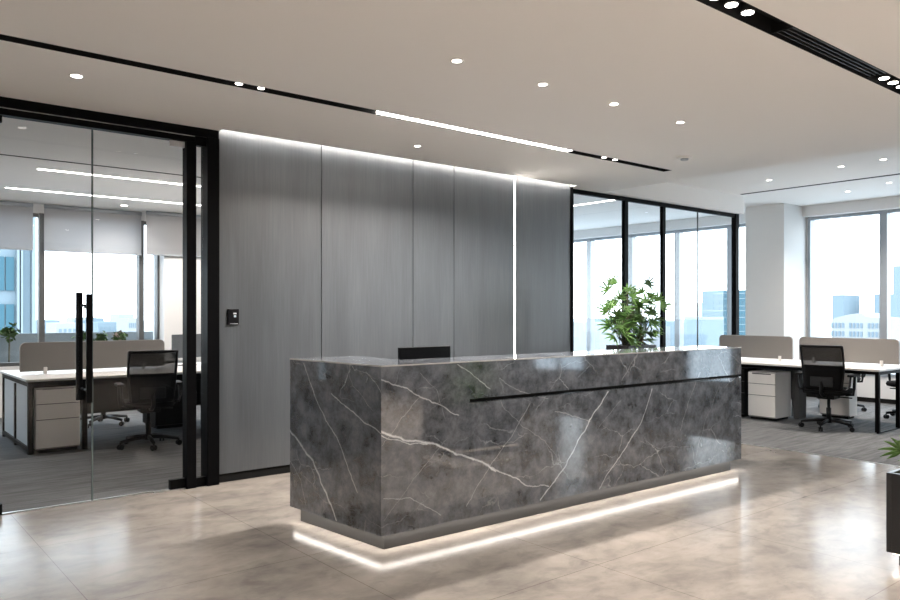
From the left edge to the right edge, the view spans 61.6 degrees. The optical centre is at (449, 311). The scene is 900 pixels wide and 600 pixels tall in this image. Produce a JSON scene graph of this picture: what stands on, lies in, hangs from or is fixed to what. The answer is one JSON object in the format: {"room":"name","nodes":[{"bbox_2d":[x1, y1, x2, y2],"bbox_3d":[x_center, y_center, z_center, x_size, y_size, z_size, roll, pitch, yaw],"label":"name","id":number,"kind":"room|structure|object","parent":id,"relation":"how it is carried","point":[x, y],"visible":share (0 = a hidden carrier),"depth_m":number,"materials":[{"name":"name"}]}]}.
{"room":"lobby","nodes":[
{"label":"lobby","id":0,"kind":"room"},
{"bbox_2d":[0,203,200,417],"bbox_3d":[-4.169,-0.175,11.974,17.150,3.650,0.500,0,0,-39],"label":"wall","id":1,"kind":"structure","parent":0,"point":[170,267],"depth_m":11.59,"materials":[{"name":"white paint"}]},
{"bbox_2d":[0,213,41,366],"bbox_3d":[-6.317,-0.320,10.249,1.360,2.140,0.140,0,0,-39],"label":"window","id":2,"kind":"structure","parent":1,"relation":"in","point":[38,216],"depth_m":10.62,"materials":[{"name":"grey metal"}]},
{"bbox_2d":[0,201,32,250],"bbox_3d":[-6.274,-1.184,10.117,1.220,0.658,0.055,0,0,-39],"label":"roller blind","id":3,"kind":"object","parent":2,"relation":"attached to","point":[16,218],"visible":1,"depth_m":10.37,"materials":[{"name":"grey fabric"}]},
{"bbox_2d":[42,213,140,341],"bbox_3d":[-5.266,-0.320,11.112,1.360,2.140,0.140,0,0,-39],"label":"window","id":4,"kind":"structure","parent":1,"relation":"in","point":[138,257],"depth_m":11.47,"materials":[{"name":"grey metal"}]},
{"bbox_2d":[44,204,141,255],"bbox_3d":[-5.184,-1.184,11.011,1.320,0.658,0.055,0,0,-39],"label":"roller blind","id":5,"kind":"object","parent":4,"relation":"attached to","point":[66,228],"visible":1,"depth_m":10.98,"materials":[{"name":"grey fabric"}]},
{"bbox_2d":[141,221,158,339],"bbox_3d":[-4.636,-0.320,11.629,0.270,2.140,0.140,0,0,-39],"label":"window","id":6,"kind":"structure","parent":1,"relation":"in","point":[156,257],"depth_m":11.64,"materials":[{"name":"grey metal"}]},
{"bbox_2d":[219,129,569,482],"bbox_3d":[-0.286,-0.188,7.858,4.470,3.275,0.150,0,0,-39],"label":"wall","id":7,"kind":"structure","parent":0,"point":[325,251],"depth_m":7.24,"materials":[{"name":"grey"}]},
{"bbox_2d":[227,309,238,324],"bbox_3d":[-1.855,0.041,6.460,0.100,0.133,0.019,0,0,-39],"label":"reader","id":8,"kind":"object","parent":7,"relation":"attached to","point":[232,314],"visible":1,"depth_m":6.45,"materials":[{"name":"black plastic"}]},
{"bbox_2d":[514,176,514,353],"bbox_3d":[0.724,-0.128,8.624,0.023,2.995,0.028,0,0,-39],"label":"light strip","id":9,"kind":"object","parent":7,"relation":"attached to","point":[514,176],"visible":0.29,"depth_m":8.62,"materials":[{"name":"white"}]},
{"bbox_2d":[570,187,572,351],"bbox_3d":[1.444,-0.037,9.258,0.020,2.975,0.160,0,0,-39],"label":"trim","id":10,"kind":"structure","parent":7,"relation":"attached to","point":[571,188],"depth_m":9.20,"materials":[{"name":"black metal"}]},
{"bbox_2d":[0,0,899,230],"bbox_3d":[1.510,-1.762,5.056,17.150,0.475,17.900,0,0,-39],"label":"ceiling","id":11,"kind":"structure","parent":0,"point":[747,97],"depth_m":5.25,"materials":[{"name":"white paint"}]},
{"bbox_2d":[69,74,83,78],"bbox_3d":[-2.412,-1.523,4.877,0.094,0.003,0.094,0,0,-39],"label":"recessed light","id":12,"kind":"object","parent":11,"relation":"in","point":[78,76],"visible":1,"depth_m":4.88,"materials":[{"name":"white"}]},
{"bbox_2d":[0,154,200,177],"bbox_3d":[-3.394,-1.523,8.075,8.000,0.004,0.030,0,0,-39],"label":"ceiling slot","id":13,"kind":"object","parent":11,"relation":"attached to","point":[0,154],"visible":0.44,"depth_m":7.79,"materials":[{"name":"black metal"}]},
{"bbox_2d":[6,187,200,205],"bbox_3d":[-3.611,-1.522,10.750,4.740,0.005,0.044,0,0,-39],"label":"recessed light","id":14,"kind":"object","parent":11,"relation":"in","point":[6,187],"visible":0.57,"depth_m":9.93,"materials":[{"name":"white plastic"}]},
{"bbox_2d":[37,169,200,186],"bbox_3d":[-2.576,-1.522,9.529,4.690,0.005,0.044,0,0,-39],"label":"recessed light","id":15,"kind":"object","parent":11,"relation":"in","point":[37,169],"visible":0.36,"depth_m":8.53,"materials":[{"name":"white plastic"}]},
{"bbox_2d":[146,211,200,256],"bbox_3d":[-4.017,-1.184,11.710,1.350,0.658,0.055,0,0,-39],"label":"roller blind","id":16,"kind":"object","parent":11,"relation":"hanging from","point":[164,230],"visible":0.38,"depth_m":11.47,"materials":[{"name":"grey fabric"}]},
{"bbox_2d":[0,34,671,171],"bbox_3d":[-1.934,-1.569,4.642,11.100,0.092,0.098,0,0,-39],"label":"track","id":17,"kind":"object","parent":11,"relation":"attached to","point":[2,37],"visible":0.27,"depth_m":5.04,"materials":[{"name":"black metal"}]},
{"bbox_2d":[376,111,571,151],"bbox_3d":[0.299,-1.551,6.475,2.180,0.048,0.076,0,0,-39],"label":"linear light","id":18,"kind":"object","parent":17,"relation":"attached to","point":[377,112],"visible":0.36,"depth_m":6.35,"materials":[{"name":"white plastic"}]},
{"bbox_2d":[450,59,463,63],"bbox_3d":[0.042,-1.523,4.582,0.084,0.003,0.084,0,0,-39],"label":"recessed light","id":19,"kind":"object","parent":11,"relation":"in","point":[456,61],"visible":1,"depth_m":4.59,"materials":[{"name":"white plastic"}]},
{"bbox_2d":[537,83,548,86],"bbox_3d":[0.622,-1.523,5.058,0.084,0.003,0.084,0,0,-39],"label":"recessed light","id":20,"kind":"object","parent":11,"relation":"in","point":[538,84],"visible":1,"depth_m":5.05,"materials":[{"name":"white plastic"}]},
{"bbox_2d":[608,102,619,105],"bbox_3d":[1.202,-1.523,5.534,0.084,0.003,0.084,0,0,-39],"label":"recessed light","id":21,"kind":"object","parent":11,"relation":"in","point":[613,103],"visible":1,"depth_m":5.54,"materials":[{"name":"white"}]},
{"bbox_2d":[677,156,691,160],"bbox_3d":[2.308,-1.509,7.432,0.144,0.032,0.144,0,0,-39],"label":"smoke detector","id":22,"kind":"object","parent":11,"relation":"attached to","point":[682,158],"visible":1,"depth_m":7.40,"materials":[{"name":"white plastic"}]},
{"bbox_2d":[696,0,899,93],"bbox_3d":[-0.006,-1.569,2.608,11.500,0.092,0.138,0,0,-39],"label":"light slot","id":23,"kind":"object","parent":11,"relation":"attached to","point":[761,20],"visible":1,"depth_m":4.12,"materials":[{"name":"black metal"}]},
{"bbox_2d":[724,0,738,7],"bbox_3d":[1.404,-1.563,3.766,0.074,0.068,0.074,0,0,-39],"label":"track spotlight","id":24,"kind":"object","parent":23,"relation":"attached to","point":[727,3],"visible":1,"depth_m":3.75,"materials":[{"name":"black"}]},
{"bbox_2d":[740,2,754,15],"bbox_3d":[1.524,-1.563,3.865,0.074,0.068,0.074,0,0,-39],"label":"track spotlight","id":25,"kind":"object","parent":23,"relation":"attached to","point":[745,9],"visible":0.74,"depth_m":3.84,"materials":[{"name":"black"}]},
{"bbox_2d":[771,22,885,77],"bbox_3d":[2.281,-1.552,4.486,1.240,0.046,0.126,0,0,-39],"label":"grille","id":26,"kind":"object","parent":23,"relation":"attached to","point":[782,28],"visible":0.82,"depth_m":4.40,"materials":[{"name":"grey metal"}]},
{"bbox_2d":[878,73,890,79],"bbox_3d":[2.846,-1.563,4.949,0.074,0.068,0.074,0,0,-39],"label":"track spotlight","id":27,"kind":"object","parent":23,"relation":"attached to","point":[886,76],"visible":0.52,"depth_m":4.93,"materials":[{"name":"black"}]},
{"bbox_2d":[887,76,899,84],"bbox_3d":[2.962,-1.563,5.045,0.074,0.068,0.074,0,0,-39],"label":"track spotlight","id":28,"kind":"object","parent":23,"relation":"attached to","point":[892,80],"visible":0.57,"depth_m":5.02,"materials":[{"name":"black"}]},
{"bbox_2d":[741,173,899,194],"bbox_3d":[7.024,-1.798,8.418,0.060,0.004,8.100,0,0,-39],"label":"ceiling slot","id":29,"kind":"object","parent":11,"relation":"attached to","point":[899,173],"visible":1,"depth_m":10.56,"materials":[{"name":"black metal"}]},
{"bbox_2d":[0,444,899,599],"bbox_3d":[1.308,1.550,1.204,11.950,0.200,12.200,0,0,-39],"label":"floor","id":30,"kind":"structure","parent":0,"point":[778,524],"depth_m":4.61,"materials":[{"name":"tile"}]},
{"bbox_2d":[0,96,218,514],"bbox_3d":[-4.583,-0.037,4.266,6.728,2.975,0.150,0,0,-39],"label":"frame","id":31,"kind":"object","parent":30,"relation":"on","point":[193,137],"visible":0.97,"depth_m":6.22,"materials":[{"name":"black metal"}]},
{"bbox_2d":[0,115,92,514],"bbox_3d":[-3.285,0.022,5.318,1.421,2.840,0.254,0,0,-39],"label":"door","id":32,"kind":"structure","parent":31,"relation":"attached to","point":[88,306],"depth_m":5.76,"materials":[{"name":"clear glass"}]},
{"bbox_2d":[92,129,184,499],"bbox_3d":[-2.457,0.026,5.985,0.706,2.848,0.050,0,0,-39],"label":"door","id":33,"kind":"structure","parent":31,"relation":"attached to","point":[178,483],"depth_m":6.12,"materials":[{"name":"clear glass"}]},
{"bbox_2d":[290,346,741,548],"bbox_3d":[0.791,0.886,6.103,4.032,1.128,1.094,0,0,-39],"label":"reception desk","id":34,"kind":"object","parent":30,"relation":"on","point":[385,453],"visible":1,"depth_m":5.15,"materials":[{"name":"grey stone"}]},
{"bbox_2d":[398,346,449,359],"bbox_3d":[-0.179,0.477,5.533,0.475,0.444,0.180,0,0,-39],"label":"monitor","id":35,"kind":"object","parent":34,"relation":"on","point":[404,353],"visible":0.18,"depth_m":5.52,"materials":[{"name":"black"}]},
{"bbox_2d":[290,346,740,406],"bbox_3d":[0.792,0.448,6.104,4.030,0.248,1.090,0,0,-39],"label":"countertop","id":36,"kind":"structure","parent":34,"relation":"on","point":[357,384],"depth_m":5.17,"materials":[{"name":"grey stone"}]},
{"bbox_2d":[596,273,672,349],"bbox_3d":[2.031,0.504,8.359,1.281,1.892,0.601,0,0,-43],"label":"potted plant","id":37,"kind":"object","parent":30,"relation":"on","point":[624,327],"visible":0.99,"depth_m":8.21,"materials":[{"name":"green plant"}]},
{"bbox_2d":[606,344,655,349],"bbox_3d":[1.994,0.905,8.300,0.498,1.090,0.300,0,0,-39],"label":"planter","id":38,"kind":"object","parent":37,"relation":"attached to","point":[620,346],"depth_m":8.18,"materials":[{"name":"black"}]},
{"bbox_2d":[741,443,899,466],"bbox_3d":[5.933,1.453,4.987,0.012,0.014,12.180,0,0,-39],"label":"trim","id":39,"kind":"structure","parent":30,"relation":"on","point":[741,443],"depth_m":7.61,"materials":[{"name":"silver metal"}]},
{"bbox_2d":[878,437,899,564],"bbox_3d":[3.000,0.916,4.318,0.844,1.067,0.752,0,0,-39],"label":"potted palm","id":40,"kind":"object","parent":30,"relation":"on","point":[892,477],"visible":1,"depth_m":4.31,"materials":[{"name":"black"}]},
{"bbox_2d":[0,397,899,514],"bbox_3d":[1.510,1.550,5.056,17.150,0.200,17.900,0,0,-39],"label":"floor","id":41,"kind":"structure","parent":0,"point":[37,480],"depth_m":7.68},
{"bbox_2d":[34,386,79,452],"bbox_3d":[-4.244,1.117,8.058,0.415,0.664,0.559,0,0,-39],"label":"drawer pedestal","id":42,"kind":"object","parent":41,"relation":"on","point":[56,409],"visible":0.8,"depth_m":7.83,"materials":[{"name":"white"}]},
{"bbox_2d":[0,362,200,454],"bbox_3d":[-3.193,1.067,9.508,4.070,0.765,1.550,0,0,-39],"label":"desk","id":43,"kind":"object","parent":41,"relation":"on","point":[18,387],"visible":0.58,"depth_m":8.28,"materials":[{"name":"white laminate"}]},
{"bbox_2d":[19,339,164,373],"bbox_3d":[-4.099,0.510,8.745,1.560,0.350,0.060,0,0,-39],"label":"divider","id":44,"kind":"object","parent":43,"relation":"on","point":[33,356],"visible":0.64,"depth_m":8.57,"materials":[{"name":"grey fabric"}]},
{"bbox_2d":[172,334,200,365],"bbox_3d":[-3.381,0.485,9.701,0.150,0.400,0.500,0,0,31],"label":"monitor","id":45,"kind":"object","parent":43,"relation":"on","point":[177,340],"visible":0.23,"depth_m":9.58,"materials":[{"name":"grey"}]},
{"bbox_2d":[80,412,129,427],"bbox_3d":[-4.481,0.925,9.752,0.666,1.048,0.630,0,0,-31],"label":"office chair","id":46,"kind":"object","parent":41,"relation":"on","point":[104,415],"visible":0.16,"depth_m":9.68,"materials":[{"name":"black plastic"}]},
{"bbox_2d":[114,350,182,450],"bbox_3d":[-3.245,0.925,8.139,0.666,1.048,0.630,0,0,-31],"label":"office chair","id":47,"kind":"object","parent":41,"relation":"on","point":[152,384],"visible":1,"depth_m":7.94,"materials":[{"name":"fabric"}]},
{"bbox_2d":[143,406,182,428],"bbox_3d":[-3.635,1.119,9.628,0.400,0.659,0.504,0,0,-39],"label":"drawer pedestal","id":48,"kind":"object","parent":41,"relation":"on","point":[172,417],"visible":0.16,"depth_m":9.43,"materials":[{"name":"black"}]},
{"bbox_2d":[573,189,738,351],"bbox_3d":[2.955,-0.037,10.538,3.940,2.975,0.080,0,0,-39],"label":"frame","id":49,"kind":"object","parent":41,"relation":"on","point":[734,217],"visible":0.36,"depth_m":10.54,"materials":[{"name":"black metal"}]},
{"bbox_2d":[738,367,756,416],"bbox_3d":[4.048,1.119,10.646,0.334,0.659,0.400,0,0,-39],"label":"desk leg","id":50,"kind":"object","parent":41,"relation":"on","point":[744,371],"visible":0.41,"depth_m":10.42,"materials":[{"name":"black metal"}]},
{"bbox_2d":[748,370,790,420],"bbox_3d":[4.344,1.127,10.268,0.434,0.644,0.380,0,0,-39],"label":"drawer pedestal","id":51,"kind":"object","parent":41,"relation":"on","point":[769,391],"visible":1,"depth_m":10.13,"materials":[{"name":"white"}]},
{"bbox_2d":[741,357,899,433],"bbox_3d":[4.813,1.067,10.323,1.340,0.765,2.490,0,0,-39],"label":"desk","id":52,"kind":"object","parent":41,"relation":"on","point":[798,397],"visible":0.49,"depth_m":9.85,"materials":[{"name":"white laminate"}]},
{"bbox_2d":[719,335,792,360],"bbox_3d":[4.372,0.511,10.828,0.060,0.347,1.110,0,0,-39],"label":"divider","id":53,"kind":"object","parent":52,"relation":"on","point":[780,348],"visible":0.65,"depth_m":10.74,"materials":[{"name":"grey fabric"}]},
{"bbox_2d":[799,337,899,365],"bbox_3d":[5.178,0.511,9.847,0.060,0.347,1.250,0,0,-39],"label":"divider","id":54,"kind":"object","parent":52,"relation":"on","point":[882,352],"visible":0.64,"depth_m":9.66,"materials":[{"name":"grey fabric"}]},
{"bbox_2d":[796,344,859,431],"bbox_3d":[4.690,0.925,9.369,0.666,1.048,0.630,0,0,44],"label":"office chair","id":55,"kind":"object","parent":41,"relation":"on","point":[823,366],"visible":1,"depth_m":9.19,"materials":[{"name":"black plastic"}]},
{"bbox_2d":[819,373,856,418],"bbox_3d":[5.349,1.127,10.407,0.244,0.644,0.400,0,0,-39],"label":"drawer pedestal","id":56,"kind":"object","parent":41,"relation":"on","point":[845,408],"visible":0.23,"depth_m":10.28,"materials":[{"name":"white"}]},
{"bbox_2d":[818,374,866,411],"bbox_3d":[5.768,0.925,11.146,0.666,1.048,0.630,0,0,41],"label":"office chair","id":57,"kind":"object","parent":41,"relation":"on","point":[862,376],"visible":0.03,"depth_m":10.98,"materials":[{"name":"black plastic"}]},
{"bbox_2d":[883,374,895,418],"bbox_3d":[6.270,0.925,10.251,0.630,1.048,0.666,0,0,-29],"label":"office chair","id":58,"kind":"object","parent":41,"relation":"on","point":[892,383],"visible":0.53,"depth_m":10.26,"materials":[{"name":"black plastic"}]},
{"bbox_2d":[599,208,899,399],"bbox_3d":[8.147,-0.175,10.666,0.270,3.650,18.150,0,0,-39],"label":"wall","id":59,"kind":"structure","parent":0,"point":[866,388],"depth_m":12.22,"materials":[{"name":"white paint"}]},
{"bbox_2d":[574,239,588,350],"bbox_3d":[2.815,-0.295,17.060,0.140,2.650,0.960,0,0,-39],"label":"window","id":60,"kind":"structure","parent":59,"relation":"in","point":[579,240],"depth_m":16.68,"materials":[{"name":"silver metal"}]},
{"bbox_2d":[589,235,630,350],"bbox_3d":[3.475,-0.295,16.256,0.140,2.650,1.120,0,0,-39],"label":"window","id":61,"kind":"structure","parent":59,"relation":"in","point":[591,240],"depth_m":16.64,"materials":[{"name":"silver metal"}]},
{"bbox_2d":[631,230,677,346],"bbox_3d":[4.188,-0.295,15.386,0.140,2.650,1.130,0,0,-39],"label":"window","id":62,"kind":"structure","parent":59,"relation":"in","point":[633,236],"depth_m":15.05,"materials":[{"name":"silver metal"}]},
{"bbox_2d":[678,225,729,346],"bbox_3d":[4.905,-0.295,14.513,0.140,2.650,1.130,0,0,-39],"label":"window","id":63,"kind":"structure","parent":59,"relation":"in","point":[680,232],"depth_m":14.88,"materials":[{"name":"silver metal"}]},
{"bbox_2d":[574,196,899,239],"bbox_3d":[8.072,-1.710,10.443,0.130,0.180,17.900,0,0,-39],"label":"pelmet","id":64,"kind":"structure","parent":59,"relation":"attached to","point":[885,203],"depth_m":14.01,"materials":[{"name":"white paint"}]},
{"bbox_2d":[730,223,745,334],"bbox_3d":[5.486,-0.295,13.806,0.140,2.650,0.700,0,0,-39],"label":"window","id":65,"kind":"structure","parent":59,"relation":"in","point":[740,225],"depth_m":14.03,"materials":[{"name":"silver metal"}]},
{"bbox_2d":[808,210,883,376],"bbox_3d":[6.561,-0.295,12.496,0.140,2.650,1.210,0,0,-39],"label":"window","id":66,"kind":"structure","parent":59,"relation":"in","point":[880,213],"depth_m":12.54,"materials":[{"name":"silver metal"}]},
{"bbox_2d":[806,393,895,403],"bbox_3d":[6.419,1.415,12.579,0.015,0.070,12.500,0,0,-39],"label":"baseboard","id":67,"kind":"structure","parent":59,"relation":"attached to","point":[864,399],"depth_m":12.15,"materials":[{"name":"black"}]},
{"bbox_2d":[884,209,899,377],"bbox_3d":[7.339,-0.295,11.549,0.140,2.650,1.240,0,0,-39],"label":"window","id":68,"kind":"structure","parent":59,"relation":"in","point":[887,213],"depth_m":11.98,"materials":[{"name":"silver metal"}]},
{"bbox_2d":[746,203,806,358],"bbox_3d":[5.599,-0.175,12.967,0.790,3.250,0.680,0,0,-39],"label":"wall column","id":69,"kind":"structure","parent":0,"point":[776,234],"depth_m":12.71,"materials":[{"name":"white paint"}]},
{"label":"outside","id":70,"kind":"structure","parent":0,"visible":0},
{"bbox_2d":[60,318,831,336],"bbox_3d":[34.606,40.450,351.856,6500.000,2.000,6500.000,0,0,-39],"label":"ground","id":71,"kind":"structure","parent":70,"point":[823,328],"depth_m":2054.21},
{"bbox_2d":[0,217,35,332],"bbox_3d":[-39.337,15.184,61.896,5.948,48.533,20.400,0,0,-39],"label":"glass tower","id":72,"kind":"structure","parent":71,"relation":"on","point":[17,267],"depth_m":55.29,"materials":[{"name":"blue glass"}]},
{"bbox_2d":[36,320,59,332],"bbox_3d":[-147.307,21.169,274.910,7.096,36.562,12.100,0,0,-39],"label":"block","id":73,"kind":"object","parent":71,"relation":"on","point":[46,321],"visible":0.08,"depth_m":270.18,"materials":[{"name":"grey"}]},
{"bbox_2d":[46,323,83,332],"bbox_3d":[-105.118,21.208,206.039,6.840,36.484,12.100,0,0,-39],"label":"block","id":74,"kind":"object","parent":71,"relation":"on","point":[50,327],"visible":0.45,"depth_m":201.27,"materials":[{"name":"grey"}]},
{"bbox_2d":[66,317,95,330],"bbox_3d":[-192.161,21.154,393.343,11.437,36.592,12.100,0,0,-39],"label":"block","id":75,"kind":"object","parent":71,"relation":"on","point":[68,319],"visible":0.14,"depth_m":388.81,"materials":[{"name":"grey"}]},
{"bbox_2d":[85,318,103,330],"bbox_3d":[-169.531,21.145,360.169,5.288,36.611,12.100,0,0,-39],"label":"block","id":76,"kind":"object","parent":71,"relation":"on","point":[94,319],"visible":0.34,"depth_m":356.18,"materials":[{"name":"grey"}]},
{"bbox_2d":[93,322,115,331],"bbox_3d":[-114.344,21.367,250.218,7.375,36.166,12.100,0,0,-39],"label":"block","id":77,"kind":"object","parent":71,"relation":"on","point":[97,326],"visible":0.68,"depth_m":245.10,"materials":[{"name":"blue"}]},
{"bbox_2d":[110,314,133,321],"bbox_3d":[-139.245,20.146,320.341,6.402,38.608,12.100,0,0,-39],"label":"block","id":78,"kind":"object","parent":71,"relation":"on","point":[113,317],"visible":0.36,"depth_m":316.56,"materials":[{"name":"grey"}]},
{"bbox_2d":[116,318,135,331],"bbox_3d":[-100.608,20.647,235.618,3.240,37.606,12.100,0,0,-39],"label":"block","id":79,"kind":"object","parent":71,"relation":"on","point":[124,324],"visible":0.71,"depth_m":231.38,"materials":[{"name":"grey"}]},
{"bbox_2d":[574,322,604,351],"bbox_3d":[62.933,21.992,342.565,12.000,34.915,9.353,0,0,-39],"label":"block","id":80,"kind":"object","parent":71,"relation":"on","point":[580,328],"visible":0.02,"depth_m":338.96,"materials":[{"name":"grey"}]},
{"bbox_2d":[595,318,615,324],"bbox_3d":[91.686,21.453,433.623,12.000,35.994,12.953,0,0,-39],"label":"block","id":81,"kind":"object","parent":71,"relation":"on","point":[596,319],"visible":0.07,"depth_m":431.74,"materials":[{"name":"grey"}]},
{"bbox_2d":[600,326,669,349],"bbox_3d":[67.093,22.313,274.456,12.000,34.273,22.029,0,0,-39],"label":"block","id":82,"kind":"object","parent":71,"relation":"on","point":[603,342],"visible":0.14,"depth_m":271.90,"materials":[{"name":"grey"}]},
{"bbox_2d":[647,321,674,346],"bbox_3d":[99.986,21.882,360.471,12.000,35.136,13.476,0,0,-39],"label":"block","id":83,"kind":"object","parent":71,"relation":"on","point":[671,324],"visible":0.02,"depth_m":355.75,"materials":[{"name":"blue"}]},
{"bbox_2d":[684,303,701,316],"bbox_3d":[156.306,16.861,480.989,12.000,45.178,8.617,0,0,-39],"label":"block","id":84,"kind":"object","parent":71,"relation":"on","point":[690,309],"visible":0.29,"depth_m":476.85,"materials":[{"name":"grey"}]},
{"bbox_2d":[684,317,723,345],"bbox_3d":[77.498,20.483,230.260,12.000,37.935,6.112,0,0,-39],"label":"block","id":85,"kind":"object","parent":71,"relation":"on","point":[710,329],"visible":0.36,"depth_m":226.96,"materials":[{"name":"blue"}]},
{"bbox_2d":[702,290,745,334],"bbox_3d":[102.056,15.985,267.957,18.200,46.930,17.077,0,0,-39],"label":"office building","id":86,"kind":"structure","parent":71,"relation":"on","point":[714,303],"depth_m":262.89,"materials":[{"name":"teal glass"}]},
{"bbox_2d":[832,295,859,319],"bbox_3d":[216.847,15.114,413.545,20.000,48.671,6.013,0,0,-39],"label":"office tower","id":87,"kind":"structure","parent":71,"relation":"on","point":[842,305],"depth_m":408.47,"materials":[{"name":"blue glass"}]},
{"bbox_2d":[831,313,899,373],"bbox_3d":[161.482,19.919,291.626,20.300,39.063,18.875,0,0,-39],"label":"office building","id":88,"kind":"structure","parent":71,"relation":"on","point":[858,325],"depth_m":285.50,"materials":[{"name":"grey"}]},
{"bbox_2d":[874,294,896,316],"bbox_3d":[234.979,14.928,407.218,20.000,49.044,3.960,0,0,-39],"label":"office tower","id":89,"kind":"structure","parent":71,"relation":"on","point":[876,296],"depth_m":407.27,"materials":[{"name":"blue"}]},
{"bbox_2d":[893,266,899,317],"bbox_3d":[279.311,5.725,463.537,20.000,67.450,6.091,0,0,-39],"label":"office tower","id":90,"kind":"structure","parent":71,"relation":"on","point":[896,269],"depth_m":457.57,"materials":[{"name":"blue glass"}]},
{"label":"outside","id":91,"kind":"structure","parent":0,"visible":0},
{"bbox_3d":[-7.337,2.150,11.223,11.300,1.000,2.340,0,0,-39],"label":"balcony slab","id":92,"kind":"object","parent":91,"visible":0},
{"bbox_2d":[0,322,19,361],"bbox_3d":[-6.397,0.899,10.938,0.316,1.502,0.263,0,0,-10],"label":"shrub","id":93,"kind":"object","parent":92,"relation":"on","point":[10,332],"visible":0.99,"depth_m":10.92,"materials":[{"name":"green plant"}]},
{"bbox_2d":[0,331,152,362],"bbox_3d":[-7.001,1.385,10.813,11.300,2.130,0.100,0,0,-39],"label":"wall","id":94,"kind":"structure","parent":92,"relation":"on","point":[21,338],"depth_m":11.36,"materials":[{"name":"grey"}]},
{"bbox_2d":[71,331,85,340],"bbox_3d":[-5.645,0.960,11.543,0.247,1.380,0.168,0,0,-20],"label":"shrub","id":95,"kind":"object","parent":92,"relation":"on","point":[84,332],"visible":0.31,"depth_m":11.54,"materials":[{"name":"green plant"}]},
{"bbox_2d":[93,331,107,340],"bbox_3d":[-5.428,0.966,11.716,0.255,1.368,0.211,0,0,-39],"label":"shrub","id":96,"kind":"object","parent":92,"relation":"on","point":[100,337],"visible":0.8,"depth_m":11.69,"materials":[{"name":"green plant"}]},
{"bbox_2d":[111,330,127,339],"bbox_3d":[-5.197,0.965,11.906,0.250,1.371,0.196,0,0,-8],"label":"shrub","id":97,"kind":"object","parent":92,"relation":"on","point":[120,335],"visible":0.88,"depth_m":11.86,"materials":[{"name":"green plant"}]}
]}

